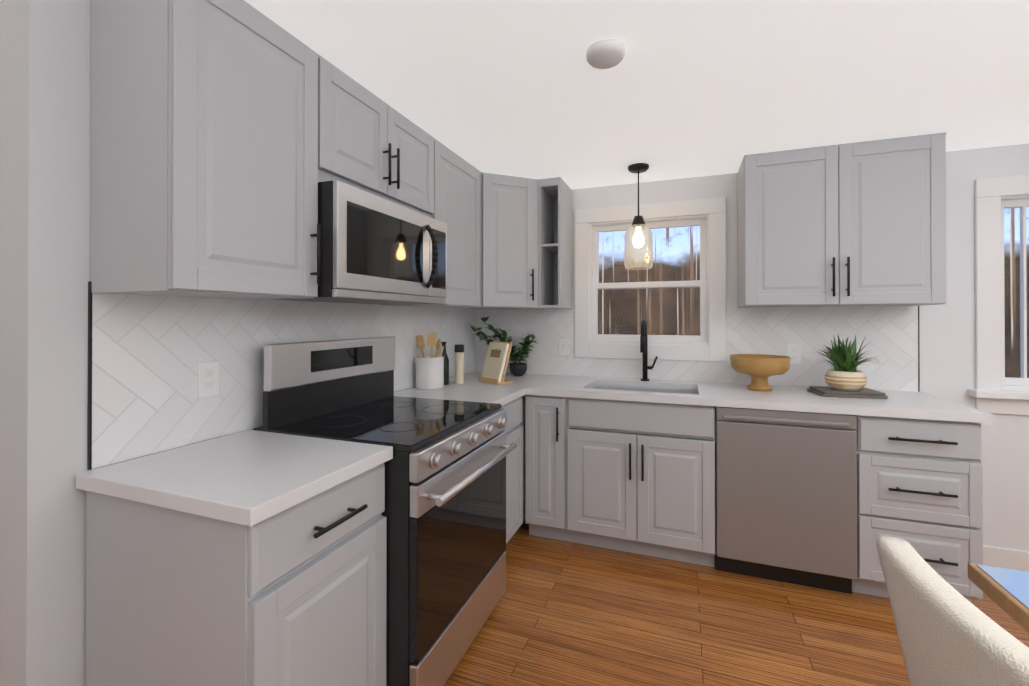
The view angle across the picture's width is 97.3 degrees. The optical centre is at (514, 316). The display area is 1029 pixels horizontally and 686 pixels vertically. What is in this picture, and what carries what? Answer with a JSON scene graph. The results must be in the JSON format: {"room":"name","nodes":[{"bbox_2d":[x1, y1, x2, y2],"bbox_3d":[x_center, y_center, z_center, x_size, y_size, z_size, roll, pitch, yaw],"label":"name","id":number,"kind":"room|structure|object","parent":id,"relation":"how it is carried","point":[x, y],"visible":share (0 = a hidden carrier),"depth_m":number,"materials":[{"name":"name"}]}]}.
{"room":"dining room and kitchen","nodes":[
{"label":"dining room and kitchen","id":0,"kind":"room"},
{"bbox_2d":[0,0,471,685],"bbox_3d":[-0.790,0.214,2.378,0.150,2.225,2.666,0,0,20],"label":"wall","id":1,"kind":"structure","parent":0,"point":[44,144],"depth_m":1.14,"materials":[{"name":"white paint"}]},
{"bbox_2d":[90,0,320,299],"bbox_3d":[-0.887,-0.479,1.375,0.368,0.834,0.471,0,0,20],"label":"upper cabinet","id":2,"kind":"object","parent":1,"relation":"attached to","point":[203,148],"visible":1,"depth_m":1.20,"materials":[{"name":"grey paint"}]},
{"bbox_2d":[87,282,474,469],"bbox_3d":[-0.720,0.164,2.335,0.010,0.503,2.398,0,0,20],"label":"tile backsplash","id":3,"kind":"structure","parent":1,"relation":"attached to","point":[147,354],"depth_m":1.48,"materials":[{"name":"white tile"}]},
{"bbox_2d":[198,361,219,397],"bbox_3d":[-1.020,0.210,1.512,0.007,0.116,0.072,0,0,20],"label":"electrical outlet","id":4,"kind":"object","parent":3,"relation":"attached to","point":[208,378],"visible":1,"depth_m":1.51,"materials":[{"name":"white plastic"}]},
{"bbox_2d":[318,55,433,216],"bbox_3d":[-0.670,-0.678,1.956,0.368,0.432,0.760,0,0,20],"label":"upper cabinet","id":5,"kind":"object","parent":1,"relation":"attached to","point":[370,142],"visible":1,"depth_m":1.80,"materials":[{"name":"grey paint"}]},
{"bbox_2d":[271,180,446,303],"bbox_3d":[-0.624,-0.261,1.937,0.463,0.394,0.756,0,0,20],"label":"over-the-range microwave","id":6,"kind":"object","parent":5,"relation":"attached to","point":[375,249],"visible":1,"depth_m":1.73,"materials":[{"name":"silver metal"}]},
{"bbox_2d":[381,138,479,307],"bbox_3d":[-0.440,-0.474,2.570,0.368,0.834,0.544,0,0,20],"label":"upper cabinet","id":7,"kind":"object","parent":1,"relation":"attached to","point":[456,194],"visible":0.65,"depth_m":2.51,"materials":[{"name":"grey paint"}]},
{"bbox_2d":[244,0,1028,189],"bbox_3d":[0.271,-0.936,0.865,6.200,0.060,4.770,0,0,20],"label":"ceiling","id":8,"kind":"structure","parent":0,"point":[680,90],"depth_m":1.69,"materials":[{"name":"white paint"}]},
{"bbox_2d":[586,39,624,68],"bbox_3d":[0.309,-0.885,1.538,0.130,0.034,0.130,0,0,20],"label":"smoke detector","id":9,"kind":"object","parent":8,"relation":"attached to","point":[605,54],"visible":1,"depth_m":1.51,"materials":[{"name":"white plastic"}]},
{"bbox_2d":[624,163,652,269],"bbox_3d":[0.742,-0.591,2.710,0.166,0.612,0.166,0,0,20],"label":"pendant light","id":10,"kind":"object","parent":8,"relation":"hanging from","point":[638,224],"visible":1,"depth_m":2.68,"materials":[{"name":"clear glass"}]},
{"bbox_2d":[444,518,1028,685],"bbox_3d":[0.271,1.349,0.854,6.200,0.060,4.770,0,0,20],"label":"floor","id":11,"kind":"structure","parent":0,"point":[565,613],"depth_m":1.92,"materials":[{"name":"brown wood"}]},
{"bbox_2d":[85,463,386,685],"bbox_3d":[-0.753,0.886,1.314,0.640,0.870,0.481,0,0,20],"label":"base cabinet","id":12,"kind":"object","parent":11,"relation":"on","point":[295,595],"visible":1,"depth_m":1.12,"materials":[{"name":"grey paint"}]},
{"bbox_2d":[76,430,392,526],"bbox_3d":[-0.765,0.431,1.308,0.626,0.039,0.504,0,0,20],"label":"countertop","id":13,"kind":"structure","parent":12,"relation":"on","point":[250,478],"depth_m":1.18,"materials":[{"name":"stone"}]},
{"bbox_2d":[253,336,516,685],"bbox_3d":[-0.467,0.713,1.874,0.766,1.222,0.758,0,0,20],"label":"range","id":14,"kind":"object","parent":11,"relation":"on","point":[444,512],"visible":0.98,"depth_m":1.68,"materials":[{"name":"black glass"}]},
{"bbox_2d":[500,395,524,543],"bbox_3d":[-0.218,0.893,2.802,0.602,0.870,1.144,0,0,20],"label":"base cabinet","id":15,"kind":"object","parent":11,"relation":"on","point":[515,479],"visible":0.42,"depth_m":2.54,"materials":[{"name":"grey paint"}]},
{"bbox_2d":[394,372,553,405],"bbox_3d":[-0.208,0.438,2.801,0.626,0.039,1.148,0,0,20],"label":"countertop","id":16,"kind":"structure","parent":15,"relation":"on","point":[472,388],"depth_m":2.54,"materials":[{"name":"stone"}]},
{"bbox_2d":[416,333,443,389],"bbox_3d":[-0.503,0.257,2.653,0.178,0.319,0.162,0,0,20],"label":"utensil crock","id":17,"kind":"object","parent":16,"relation":"on","point":[430,372],"visible":1,"depth_m":2.59,"materials":[{"name":"white ceramic"}]},
{"bbox_2d":[441,342,448,384],"bbox_3d":[-0.432,0.286,2.765,0.064,0.262,0.064,0,0,20],"label":"oil bottle","id":18,"kind":"object","parent":16,"relation":"on","point":[446,369],"visible":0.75,"depth_m":2.75,"materials":[{"name":"black glass"}]},
{"bbox_2d":[454,344,463,383],"bbox_3d":[-0.342,0.296,2.806,0.060,0.242,0.060,0,0,20],"label":"pepper mill","id":19,"kind":"object","parent":16,"relation":"on","point":[459,362],"visible":1,"depth_m":2.78,"materials":[{"name":"beige"}]},
{"bbox_2d":[479,341,512,384],"bbox_3d":[-0.121,0.290,2.871,0.122,0.255,0.200,0,0,-40],"label":"cookbook stand","id":20,"kind":"object","parent":16,"relation":"on","point":[496,362],"visible":1,"depth_m":2.83,"materials":[{"name":"beige paper"}]},
{"bbox_2d":[470,316,537,375],"bbox_3d":[-0.076,0.209,3.214,0.561,0.420,0.182,0,0,20],"label":"potted plant","id":21,"kind":"object","parent":16,"relation":"on","point":[518,368],"visible":0.79,"depth_m":3.18,"materials":[{"name":"green plant"}]},
{"bbox_2d":[525,395,600,543],"bbox_3d":[0.310,0.893,2.892,0.320,0.870,0.605,0,0,20],"label":"base cabinet","id":22,"kind":"object","parent":11,"relation":"on","point":[563,434],"depth_m":2.59,"materials":[{"name":"grey paint"}]},
{"bbox_2d":[715,406,856,593],"bbox_3d":[1.407,0.892,2.469,0.594,0.868,0.618,0,0,20],"label":"dishwasher","id":23,"kind":"object","parent":11,"relation":"on","point":[786,496],"visible":0.92,"depth_m":2.19,"materials":[{"name":"silver metal"}]},
{"bbox_2d":[852,415,982,601],"bbox_3d":[1.904,0.891,2.297,0.448,0.870,0.605,0,0,20],"label":"base cabinet","id":24,"kind":"object","parent":11,"relation":"on","point":[920,481],"depth_m":2.01,"materials":[{"name":"grey paint"}]},
{"bbox_2d":[526,375,992,423],"bbox_3d":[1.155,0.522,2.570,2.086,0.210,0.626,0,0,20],"label":"countertop","id":25,"kind":"structure","parent":24,"relation":"on","point":[909,404],"depth_m":2.35,"materials":[{"name":"stone"}]},
{"bbox_2d":[640,320,657,380],"bbox_3d":[0.843,0.218,2.854,0.109,0.397,0.217,0,0,20],"label":"faucet","id":26,"kind":"object","parent":25,"relation":"on","point":[644,346],"visible":1,"depth_m":2.92,"materials":[{"name":"black metal"}]},
{"bbox_2d":[730,354,790,390],"bbox_3d":[1.390,0.321,2.570,0.304,0.190,0.304,0,0,20],"label":"pedestal bowl","id":27,"kind":"object","parent":25,"relation":"on","point":[759,369],"visible":1,"depth_m":2.49,"materials":[{"name":"brown wood"}]},
{"bbox_2d":[800,334,887,398],"bbox_3d":[1.743,0.253,2.420,0.414,0.324,0.351,0,0,20],"label":"potted plant","id":28,"kind":"object","parent":25,"relation":"on","point":[844,377],"visible":1,"depth_m":2.36,"materials":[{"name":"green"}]},
{"bbox_2d":[876,536,1028,685],"bbox_3d":[0.997,0.900,0.691,0.579,0.839,0.514,0,0,13],"label":"dining chair","id":29,"kind":"object","parent":11,"relation":"on","point":[948,634],"visible":1,"depth_m":0.79,"materials":[{"name":"white fabric"}]},
{"bbox_2d":[968,563,1028,632],"bbox_3d":[1.192,0.939,0.093,0.940,0.754,1.685,0,0,20],"label":"dining table","id":30,"kind":"object","parent":11,"relation":"on","point":[1006,590],"visible":1,"depth_m":0.96,"materials":[{"name":"brown wood"}]},
{"bbox_2d":[538,143,1028,550],"bbox_3d":[1.782,0.215,2.761,4.400,2.225,0.150,0,0,20],"label":"wall","id":31,"kind":"structure","parent":0,"point":[947,346],"depth_m":2.45,"materials":[{"name":"white paint"}]},
{"bbox_2d":[443,172,547,308],"bbox_3d":[-0.127,-0.472,3.066,0.610,0.834,0.600,0,0,20],"label":"upper cabinet","id":32,"kind":"object","parent":31,"relation":"attached to","point":[508,242],"visible":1,"depth_m":2.84,"materials":[{"name":"grey paint"}]},
{"bbox_2d":[538,177,571,308],"bbox_3d":[0.280,-0.472,3.063,0.147,0.834,0.320,0,0,20],"label":"upper cabinet","id":33,"kind":"object","parent":31,"relation":"attached to","point":[555,243],"visible":0.96,"depth_m":3.02,"materials":[{"name":"grey paint"}]},
{"bbox_2d":[575,197,725,361],"bbox_3d":[0.898,-0.231,3.071,0.964,1.034,0.151,0,0,20],"label":"window","id":34,"kind":"structure","parent":31,"relation":"in","point":[708,217],"depth_m":3.01,"materials":[{"name":"white wood"}]},
{"bbox_2d":[475,303,919,391],"bbox_3d":[0.969,0.167,2.979,2.708,0.503,0.010,0,0,20],"label":"tile backsplash","id":35,"kind":"structure","parent":31,"relation":"attached to","point":[892,336],"depth_m":2.76,"materials":[{"name":"white tile"}]},
{"bbox_2d":[558,339,567,355],"bbox_3d":[0.346,0.220,3.204,0.072,0.116,0.007,0,0,20],"label":"light switch","id":36,"kind":"object","parent":35,"relation":"attached to","point":[562,347],"visible":1,"depth_m":3.20,"materials":[{"name":"white plastic"}]},
{"bbox_2d":[787,345,800,363],"bbox_3d":[1.671,0.228,2.709,0.072,0.116,0.007,0,0,20],"label":"electrical outlet","id":37,"kind":"object","parent":35,"relation":"attached to","point":[794,352],"visible":0.79,"depth_m":2.71,"materials":[{"name":"white plastic"}]},
{"bbox_2d":[737,132,945,306],"bbox_3d":[1.734,-0.474,2.488,0.880,0.834,0.380,0,0,20],"label":"upper cabinet","id":38,"kind":"object","parent":31,"relation":"attached to","point":[854,224],"visible":1,"depth_m":2.34,"materials":[{"name":"grey paint"}]},
{"bbox_2d":[968,175,1028,414],"bbox_3d":[3.016,-0.111,2.251,1.214,1.242,0.205,0,0,20],"label":"dining room window","id":39,"kind":"structure","parent":31,"relation":"in","point":[996,391],"depth_m":2.39,"materials":[{"name":"white wood"}]},
{"bbox_2d":[983,545,1028,571],"bbox_3d":[3.016,1.270,2.204,1.650,0.110,0.020,0,0,20],"label":"baseboard","id":40,"kind":"structure","parent":31,"relation":"attached to","point":[1006,558],"depth_m":2.35,"materials":[{"name":"white wood"}]},
{"label":"outside","id":41,"kind":"structure","parent":0,"visible":0},
{"bbox_2d":[598,207,1028,377],"bbox_3d":[3.086,-1.660,5.405,23.000,12.000,0.001,0,0,20],"label":"sky","id":42,"kind":"structure","parent":41,"point":[656,322],"depth_m":5.81,"materials":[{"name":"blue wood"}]}
]}

